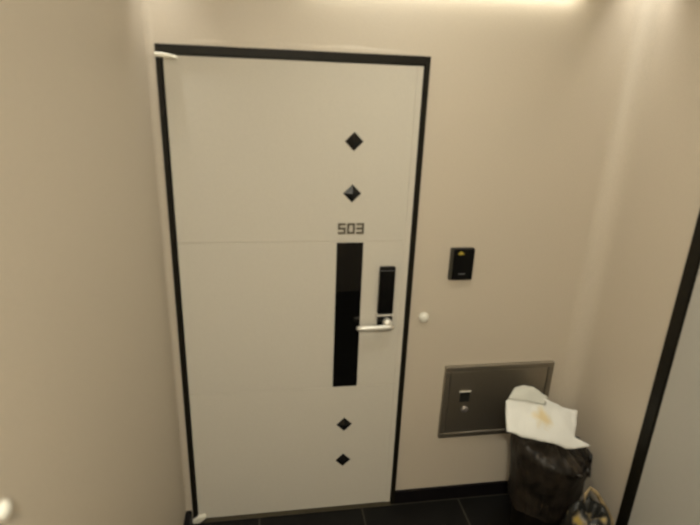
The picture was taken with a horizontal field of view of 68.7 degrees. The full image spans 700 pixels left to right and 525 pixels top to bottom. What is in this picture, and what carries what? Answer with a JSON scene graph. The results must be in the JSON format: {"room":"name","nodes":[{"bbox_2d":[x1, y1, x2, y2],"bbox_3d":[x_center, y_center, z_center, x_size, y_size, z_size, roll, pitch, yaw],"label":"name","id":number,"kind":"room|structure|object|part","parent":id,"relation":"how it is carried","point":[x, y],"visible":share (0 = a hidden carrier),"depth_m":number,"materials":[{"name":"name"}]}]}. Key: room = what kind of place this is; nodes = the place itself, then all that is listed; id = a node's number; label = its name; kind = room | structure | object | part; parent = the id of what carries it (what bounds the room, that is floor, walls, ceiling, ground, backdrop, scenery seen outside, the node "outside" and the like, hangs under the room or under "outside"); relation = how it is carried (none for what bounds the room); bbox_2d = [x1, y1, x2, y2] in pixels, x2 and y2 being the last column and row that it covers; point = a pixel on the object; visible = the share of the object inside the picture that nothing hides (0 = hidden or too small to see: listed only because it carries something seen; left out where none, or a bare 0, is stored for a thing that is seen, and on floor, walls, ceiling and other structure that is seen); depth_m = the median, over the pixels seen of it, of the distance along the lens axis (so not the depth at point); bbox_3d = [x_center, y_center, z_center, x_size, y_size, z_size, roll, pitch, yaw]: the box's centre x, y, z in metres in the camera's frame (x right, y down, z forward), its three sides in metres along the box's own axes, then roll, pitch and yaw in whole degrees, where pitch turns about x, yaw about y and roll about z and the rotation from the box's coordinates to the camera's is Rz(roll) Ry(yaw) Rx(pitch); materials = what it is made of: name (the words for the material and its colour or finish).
{"room":"apartment hallway","nodes":[
{"label":"apartment hallway","id":0,"kind":"room"},
{"bbox_2d":[0,0,185,524],"bbox_3d":[-0.557,0.473,0.621,0.120,2.650,2.892,-1,19,-9],"label":"wall","id":1,"kind":"structure","parent":0,"point":[89,435],"depth_m":1.11,"materials":[{"name":"paint"}]},
{"bbox_2d":[0,499,11,520],"bbox_3d":[-0.516,0.371,0.769,0.013,0.030,0.030,-1,19,-9],"label":"button","id":2,"kind":"object","parent":1,"relation":"attached to","point":[5,504],"visible":1,"depth_m":0.76,"materials":[{"name":"white plastic"}]},
{"bbox_2d":[184,511,192,524],"bbox_3d":[-0.546,1.659,1.129,0.030,0.078,2.769,-1,19,-9],"label":"baseboard","id":3,"kind":"structure","parent":1,"relation":"attached to","point":[188,520],"depth_m":2.37,"materials":[{"name":"black"}]},
{"bbox_2d":[193,494,510,524],"bbox_3d":[0.360,1.711,1.319,2.109,0.080,3.090,-1,19,-9],"label":"floor","id":4,"kind":"structure","parent":0,"point":[488,509],"depth_m":2.52,"materials":[{"name":"tile"}]},
{"bbox_2d":[508,433,592,524],"bbox_3d":[0.895,1.026,2.369,0.349,0.561,0.354,-1,19,-9],"label":"trash bin","id":5,"kind":"object","parent":4,"relation":"on","point":[545,478],"visible":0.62,"depth_m":2.22,"materials":[{"name":"black plastic"}]},
{"bbox_2d":[505,385,589,448],"bbox_3d":[0.845,0.671,2.215,0.408,0.247,0.166,-1,19,-9],"label":"paper bag","id":6,"kind":"object","parent":5,"relation":"on","point":[529,413],"visible":1,"depth_m":2.20,"materials":[{"name":"white paper"}]},
{"bbox_2d":[560,486,613,524],"bbox_3d":[0.964,1.158,2.103,0.246,0.492,0.234,9,20,19],"label":"shopping bag","id":7,"kind":"object","parent":4,"relation":"on","point":[587,511],"visible":1,"depth_m":2.05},
{"bbox_2d":[140,0,666,519],"bbox_3d":[0.195,-0.037,2.166,1.869,2.650,0.205,-1,19,-9],"label":"wall","id":8,"kind":"structure","parent":0,"point":[535,108],"depth_m":2.09,"materials":[{"name":"paint"}]},
{"bbox_2d":[154,43,430,523],"bbox_3d":[-0.227,0.227,2.196,0.981,2.102,0.175,-1,19,-9],"label":"door","id":9,"kind":"structure","parent":8,"relation":"in","point":[293,177],"depth_m":2.09,"materials":[{"name":"white metal"}]},
{"bbox_3d":[-0.268,1.207,2.557,0.940,0.011,0.118,-1,19,-9],"label":"sill","id":10,"kind":"part","parent":9,"relation":"part of","materials":[{"name":"grey metal"}]},
{"bbox_3d":[0.107,0.279,2.189,0.164,0.025,0.026,-1,19,-9],"label":"lever handle","id":11,"kind":"part","parent":9,"relation":"part of","materials":[{"name":"silver metal"}]},
{"bbox_2d":[185,40,414,55],"bbox_3d":[-0.177,-0.783,1.821,0.943,0.055,0.007,-1,19,-9],"label":"trim","id":12,"kind":"structure","parent":8,"relation":"attached to","point":[267,45],"depth_m":1.82,"materials":[{"name":"paint"}]},
{"bbox_2d":[418,312,428,322],"bbox_3d":[0.327,0.244,2.257,0.048,0.048,0.024,-1,19,-9],"label":"button","id":13,"kind":"object","parent":8,"relation":"attached to","point":[423,317],"visible":1,"depth_m":2.25,"materials":[{"name":"white plastic"}]},
{"bbox_2d":[394,480,507,503],"bbox_3d":[0.634,1.175,2.647,0.831,0.078,0.016,-1,19,-9],"label":"baseboard","id":14,"kind":"structure","parent":8,"relation":"attached to","point":[495,487],"depth_m":2.62,"materials":[{"name":"black"}]},
{"bbox_2d":[448,247,474,279],"bbox_3d":[0.478,0.006,2.196,0.104,0.144,0.027,-1,19,-9],"label":"panel","id":15,"kind":"object","parent":8,"relation":"attached to","point":[461,261],"visible":1,"depth_m":2.18,"materials":[{"name":"black plastic"}]},
{"bbox_2d":[437,360,554,437],"bbox_3d":[0.701,0.661,2.466,0.540,0.392,0.028,-1,19,-9],"label":"hatch","id":16,"kind":"object","parent":8,"relation":"attached to","point":[474,396],"visible":0.85,"depth_m":2.44,"materials":[{"name":"silver metal"}]},
{"bbox_3d":[0.543,0.634,2.426,0.048,0.058,0.004,-1,19,-9],"label":"latch plate","id":17,"kind":"part","parent":16,"relation":"part of","materials":[{"name":"black"}]},
{"bbox_2d":[575,0,699,524],"bbox_3d":[1.411,0.449,0.908,0.120,2.650,2.835,-1,19,-9],"label":"wall","id":18,"kind":"structure","parent":0,"point":[661,206],"depth_m":2.01,"materials":[{"name":"paint"}]},
{"bbox_2d":[616,210,699,524],"bbox_3d":[1.306,0.528,1.502,0.122,2.102,0.968,-1,19,-9],"label":"door","id":19,"kind":"structure","parent":18,"relation":"in","point":[662,487],"depth_m":1.88,"materials":[{"name":"white metal"}]}
]}

